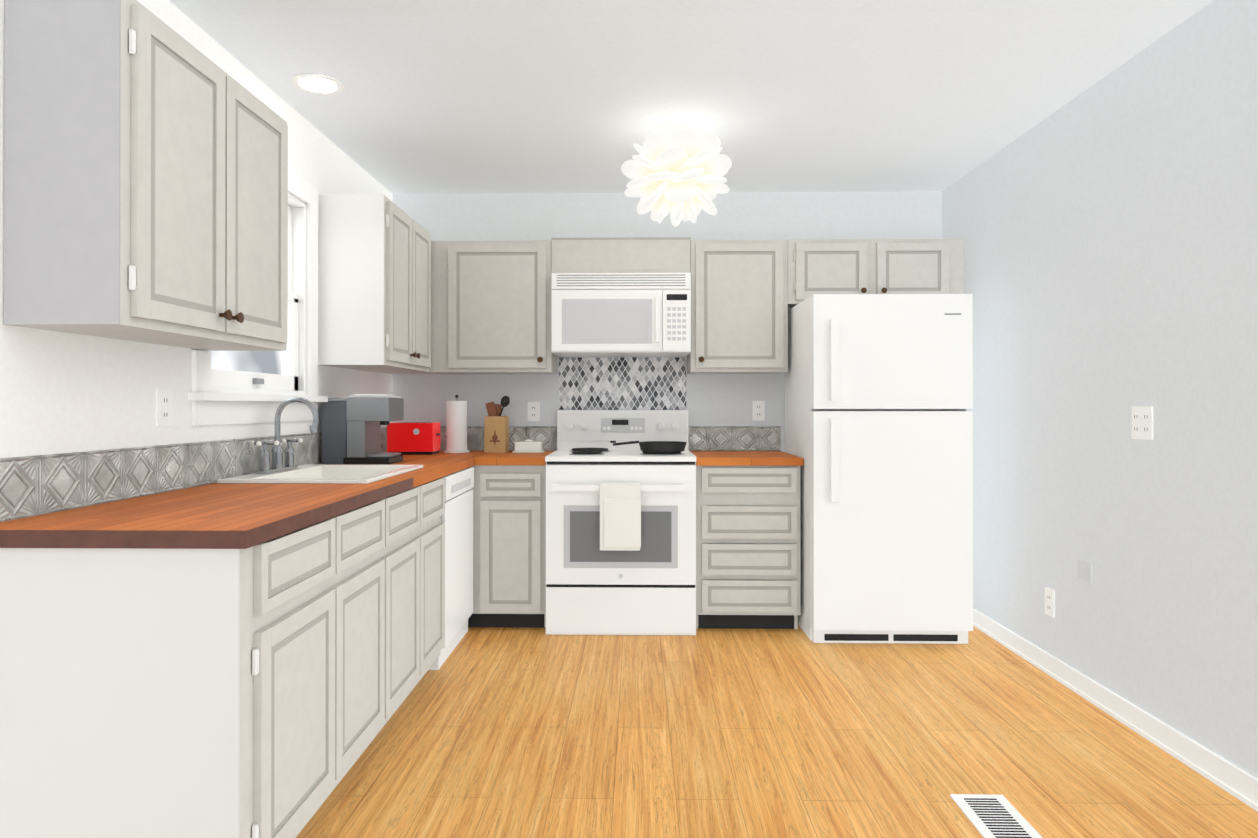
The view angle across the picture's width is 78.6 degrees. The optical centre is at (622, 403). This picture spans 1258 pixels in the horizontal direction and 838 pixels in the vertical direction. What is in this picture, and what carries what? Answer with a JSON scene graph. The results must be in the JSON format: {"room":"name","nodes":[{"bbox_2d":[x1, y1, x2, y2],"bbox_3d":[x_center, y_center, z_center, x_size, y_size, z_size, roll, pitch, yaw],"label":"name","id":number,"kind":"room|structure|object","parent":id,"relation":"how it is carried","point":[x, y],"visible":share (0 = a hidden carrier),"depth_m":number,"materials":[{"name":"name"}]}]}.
{"room":"kitchen","nodes":[
{"label":"kitchen","id":0,"kind":"room"},
{"bbox_2d":[0,0,392,521],"bbox_3d":[-1.476,-0.046,1.563,0.100,2.420,6.010,0,0,1],"label":"wall","id":1,"kind":"structure","parent":0,"point":[62,392],"depth_m":2.20,"materials":[{"name":"paint"}]},
{"bbox_2d":[4,0,287,350],"bbox_3d":[-1.256,-0.568,2.180,0.314,0.774,0.841,0,0,1],"label":"upper cabinet","id":2,"kind":"object","parent":1,"relation":"attached to","point":[145,175],"visible":1,"depth_m":1.80,"materials":[{"name":"grey wood"}]},
{"bbox_2d":[156,388,171,426],"bbox_3d":[-1.407,0.011,2.357,0.008,0.116,0.072,0,0,1],"label":"outlet","id":3,"kind":"object","parent":1,"relation":"attached to","point":[163,407],"visible":1,"depth_m":2.35,"materials":[{"name":"white plastic"}]},
{"bbox_2d":[0,427,386,521],"bbox_3d":[-1.395,0.200,3.103,0.004,0.144,2.914,0,0,1],"label":"backsplash","id":4,"kind":"structure","parent":1,"relation":"attached to","point":[37,485],"depth_m":2.17,"materials":[{"name":"tile"}]},
{"bbox_2d":[188,170,327,425],"bbox_3d":[-1.422,-0.447,2.986,0.155,1.040,0.995,0,0,1],"label":"window","id":5,"kind":"structure","parent":1,"relation":"in","point":[219,397],"depth_m":3.30,"materials":[{"name":"white wood"}]},
{"bbox_2d":[318,194,430,371],"bbox_3d":[-1.206,-0.562,3.858,0.351,0.771,0.757,0,0,1],"label":"upper cabinet","id":6,"kind":"object","parent":1,"relation":"attached to","point":[374,283],"visible":0.98,"depth_m":3.48,"materials":[{"name":"grey wood"}]},
{"bbox_2d":[392,191,941,451],"bbox_3d":[0.253,-0.038,4.586,3.445,2.420,0.100,0,0,1],"label":"wall","id":7,"kind":"structure","parent":0,"point":[719,399],"depth_m":4.54,"materials":[{"name":"paint"}]},
{"bbox_2d":[378,240,556,373],"bbox_3d":[-0.881,-0.539,4.381,0.978,0.728,0.351,0,0,1],"label":"upper cabinet","id":8,"kind":"object","parent":7,"relation":"attached to","point":[490,307],"visible":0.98,"depth_m":4.23,"materials":[{"name":"grey wood"}]},
{"bbox_2d":[440,426,556,450],"bbox_3d":[-0.874,0.204,4.554,0.983,0.144,0.004,0,0,1],"label":"backsplash","id":9,"kind":"structure","parent":7,"relation":"attached to","point":[546,436],"depth_m":4.55,"materials":[{"name":"tile"}]},
{"bbox_2d":[527,402,539,420],"bbox_3d":[-0.528,0.044,4.546,0.072,0.116,0.008,0,0,1],"label":"outlet","id":10,"kind":"object","parent":7,"relation":"attached to","point":[533,411],"visible":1,"depth_m":4.54,"materials":[{"name":"white plastic"}]},
{"bbox_2d":[552,237,690,272],"bbox_3d":[-0.008,-0.812,4.381,0.764,0.207,0.321,0,0,1],"label":"upper cabinet","id":11,"kind":"object","parent":7,"relation":"attached to","point":[629,255],"visible":0.62,"depth_m":4.22,"materials":[{"name":"grey wood"}]},
{"bbox_2d":[551,273,690,356],"bbox_3d":[-0.007,-0.492,4.312,0.752,0.429,0.456,0,0,1],"label":"microwave","id":12,"kind":"object","parent":11,"relation":"attached to","point":[620,314],"visible":1,"depth_m":4.13,"materials":[{"name":"white"}]},
{"bbox_2d":[559,357,685,409],"bbox_3d":[-0.002,-0.120,4.539,0.752,0.310,0.004,0,0,1],"label":"backsplash","id":13,"kind":"structure","parent":7,"relation":"attached to","point":[622,383],"depth_m":4.54,"materials":[{"name":"tile"}]},
{"bbox_2d":[688,426,780,450],"bbox_3d":[0.657,0.204,4.526,0.544,0.144,0.004,0,0,1],"label":"backsplash","id":14,"kind":"structure","parent":7,"relation":"attached to","point":[734,438],"depth_m":4.52,"materials":[{"name":"tile"}]},
{"bbox_2d":[687,239,787,373],"bbox_3d":[0.642,-0.539,4.353,0.532,0.728,0.351,0,0,1],"label":"upper cabinet","id":15,"kind":"object","parent":7,"relation":"attached to","point":[739,306],"visible":1,"depth_m":4.21,"materials":[{"name":"grey wood"}]},
{"bbox_2d":[752,401,764,420],"bbox_3d":[0.799,0.040,4.521,0.072,0.116,0.008,0,0,1],"label":"outlet","id":16,"kind":"object","parent":7,"relation":"attached to","point":[758,410],"visible":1,"depth_m":4.52,"materials":[{"name":"white plastic"}]},
{"bbox_2d":[788,239,963,309],"bbox_3d":[1.389,-0.727,4.340,0.958,0.353,0.351,0,0,1],"label":"upper cabinet","id":17,"kind":"object","parent":7,"relation":"attached to","point":[875,266],"visible":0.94,"depth_m":4.20,"materials":[{"name":"grey wood"}]},
{"bbox_2d":[169,0,1212,193],"bbox_3d":[0.196,-1.306,1.535,3.445,0.100,6.210,0,0,1],"label":"ceiling","id":18,"kind":"structure","parent":0,"point":[499,96],"depth_m":2.94,"materials":[{"name":"paint"}]},
{"bbox_2d":[291,73,344,94],"bbox_3d":[-1.190,-1.247,2.996,0.196,0.009,0.196,0,0,1],"label":"recessed light","id":19,"kind":"object","parent":18,"relation":"in","point":[315,83],"visible":1,"depth_m":2.99,"materials":[{"name":"white"}]},
{"bbox_3d":[0.244,-1.175,3.459,0.124,0.149,0.124,0,0,1],"label":"lamp stem","id":20,"kind":"object","parent":18,"relation":"hanging from","visible":0},
{"bbox_2d":[621,123,731,226],"bbox_3d":[0.237,-1.032,3.460,0.491,0.441,0.488,0,0,1],"label":"lampshade","id":21,"kind":"object","parent":20,"relation":"hanging from","point":[677,171],"visible":1,"depth_m":3.34,"materials":[{"name":"white"}]},
{"bbox_2d":[296,624,1257,837],"bbox_3d":[0.196,1.214,1.529,3.445,0.100,6.210,0,0,1],"label":"floor","id":22,"kind":"structure","parent":0,"point":[506,732],"depth_m":2.58,"materials":[{"name":"brown wood"}]},
{"bbox_2d":[0,477,444,837],"bbox_3d":[-1.099,0.739,2.505,0.614,0.855,1.704,0,0,1],"label":"base cabinet","id":23,"kind":"object","parent":22,"relation":"on","point":[264,689],"visible":0.96,"depth_m":1.66,"materials":[{"name":"grey wood"}]},
{"bbox_2d":[0,451,487,548],"bbox_3d":[-1.084,0.293,3.098,0.620,0.039,2.918,0,0,1],"label":"countertop","id":24,"kind":"structure","parent":23,"relation":"on","point":[228,516],"depth_m":1.89,"materials":[{"name":"brown wood"}]},
{"bbox_2d":[250,397,318,473],"bbox_3d":[-1.276,0.115,2.954,0.214,0.285,0.309,0,0,1],"label":"faucet","id":25,"kind":"object","parent":24,"relation":"on","point":[277,450],"visible":1,"depth_m":2.94,"materials":[{"name":"silver metal"}]},
{"bbox_2d":[217,464,422,483],"bbox_3d":[-1.119,0.345,2.950,0.517,0.172,0.680,0,0,1],"label":"sink","id":26,"kind":"object","parent":24,"relation":"in","point":[329,474],"visible":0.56,"depth_m":3.04,"materials":[{"name":"white ceramic"}]},
{"bbox_2d":[322,394,403,463],"bbox_3d":[-1.210,0.115,3.583,0.310,0.318,0.230,0,0,1],"label":"coffee maker","id":27,"kind":"object","parent":24,"relation":"on","point":[351,429],"visible":0.9,"depth_m":3.48,"materials":[{"name":"black plastic"}]},
{"bbox_2d":[387,422,439,454],"bbox_3d":[-1.143,0.189,4.236,0.266,0.173,0.162,0,0,1],"label":"toaster","id":28,"kind":"object","parent":24,"relation":"on","point":[413,438],"visible":0.96,"depth_m":4.16,"materials":[{"name":"red metal"}]},
{"bbox_2d":[444,395,469,452],"bbox_3d":[-0.947,0.112,4.378,0.144,0.328,0.144,0,0,1],"label":"paper towel holder","id":29,"kind":"object","parent":24,"relation":"on","point":[456,426],"visible":1,"depth_m":4.33,"materials":[{"name":"white paper"}]},
{"bbox_2d":[429,467,473,669],"bbox_3d":[-1.065,0.741,3.656,0.601,0.847,0.589,0,0,1],"label":"dishwasher","id":30,"kind":"object","parent":22,"relation":"on","point":[457,518],"visible":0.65,"depth_m":3.59,"materials":[{"name":"white metal"}]},
{"bbox_2d":[468,465,545,627],"bbox_3d":[-0.880,0.744,4.246,0.984,0.855,0.614,0,0,1],"label":"base cabinet","id":31,"kind":"object","parent":22,"relation":"on","point":[509,545],"visible":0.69,"depth_m":3.94,"materials":[{"name":"grey wood"}]},
{"bbox_2d":[475,451,553,464],"bbox_3d":[-0.571,0.296,4.238,0.365,0.039,0.620,0,0,1],"label":"countertop","id":32,"kind":"structure","parent":31,"relation":"on","point":[509,458],"depth_m":3.93,"materials":[{"name":"brown wood"}]},
{"bbox_2d":[484,396,509,452],"bbox_3d":[-0.713,0.114,4.382,0.139,0.323,0.120,0,0,1],"label":"utensil crock","id":33,"kind":"object","parent":32,"relation":"on","point":[496,431],"visible":1,"depth_m":4.33,"materials":[{"name":"brown wood"}]},
{"bbox_2d":[512,439,544,452],"bbox_3d":[-0.534,0.239,4.360,0.174,0.074,0.100,0,0,1],"label":"butter dish","id":34,"kind":"object","parent":32,"relation":"on","point":[528,446],"visible":1,"depth_m":4.32,"materials":[{"name":"white ceramic"}]},
{"bbox_2d":[545,410,695,634],"bbox_3d":[-0.005,0.604,4.169,0.762,1.135,0.732,0,0,1],"label":"range","id":35,"kind":"object","parent":22,"relation":"on","point":[648,588],"visible":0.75,"depth_m":3.86,"materials":[{"name":"white metal"}]},
{"bbox_2d":[600,483,640,550],"bbox_3d":[-0.012,0.560,3.812,0.204,0.331,0.051,0,0,1],"label":"towel","id":36,"kind":"object","parent":35,"relation":"hanging from","point":[620,516],"visible":1,"depth_m":3.79,"materials":[{"name":"white fabric"}]},
{"bbox_2d":[610,441,686,451],"bbox_3d":[0.136,0.222,4.073,0.406,0.053,0.256,0,0,1],"label":"skillet","id":37,"kind":"object","parent":35,"relation":"on","point":[661,446],"visible":1,"depth_m":3.98,"materials":[{"name":"metal"}]},
{"bbox_2d":[696,466,800,628],"bbox_3d":[0.647,0.744,4.218,0.534,0.855,0.614,0,0,1],"label":"base cabinet","id":38,"kind":"object","parent":22,"relation":"on","point":[748,571],"visible":0.92,"depth_m":3.92,"materials":[{"name":"grey wood"}]},
{"bbox_2d":[690,451,802,465],"bbox_3d":[0.651,0.296,4.215,0.544,0.039,0.620,0,0,1],"label":"countertop","id":39,"kind":"structure","parent":38,"relation":"on","point":[742,458],"depth_m":3.91,"materials":[{"name":"brown wood"}]},
{"bbox_2d":[785,294,972,643],"bbox_3d":[1.309,0.318,4.037,0.763,1.694,0.778,0,0,1],"label":"refrigerator","id":40,"kind":"object","parent":22,"relation":"on","point":[878,415],"visible":1,"depth_m":3.70,"materials":[{"name":"white metal"}]},
{"bbox_2d":[950,794,1042,837],"bbox_3d":[1.048,1.163,2.148,0.155,0.005,0.270,0,0,1],"label":"floor vent","id":41,"kind":"object","parent":22,"relation":"in","point":[994,816],"visible":1,"depth_m":2.16,"materials":[{"name":"white plastic"}]},
{"bbox_2d":[942,0,1257,778],"bbox_3d":[1.868,-0.046,1.501,0.100,2.420,6.010,0,0,1],"label":"wall","id":42,"kind":"structure","parent":0,"point":[1105,228],"depth_m":2.77,"materials":[{"name":"paint"}]},
{"bbox_2d":[1045,587,1054,617],"bbox_3d":[1.848,0.859,3.324,0.008,0.116,0.072,0,0,1],"label":"outlet","id":43,"kind":"object","parent":42,"relation":"attached to","point":[1049,602],"visible":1,"depth_m":3.31,"materials":[{"name":"white plastic"}]},
{"bbox_2d":[1078,560,1091,582],"bbox_3d":[1.844,0.668,3.065,0.006,0.075,0.090,0,0,1],"label":"blank wall plate","id":44,"kind":"object","parent":42,"relation":"attached to","point":[1084,571],"visible":1,"depth_m":3.06,"materials":[{"name":"paint"}]},
{"bbox_2d":[973,608,1257,811],"bbox_3d":[1.808,1.122,1.499,0.020,0.085,6.010,0,0,1],"label":"baseboard","id":45,"kind":"structure","parent":42,"relation":"attached to","point":[1227,776],"depth_m":2.73,"materials":[{"name":"white wood"}]},
{"bbox_2d":[1132,407,1152,439],"bbox_3d":[1.836,0.067,2.716,0.008,0.116,0.108,0,0,1],"label":"outlet","id":46,"kind":"object","parent":42,"relation":"attached to","point":[1142,422],"visible":1,"depth_m":2.71,"materials":[{"name":"white plastic"}]},
{"label":"outside","id":47,"kind":"structure","parent":0,"visible":0},
{"bbox_2d":[209,351,281,374],"bbox_3d":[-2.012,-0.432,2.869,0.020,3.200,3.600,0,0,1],"label":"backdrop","id":48,"kind":"structure","parent":47,"point":[268,362],"depth_m":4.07,"materials":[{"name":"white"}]}
]}

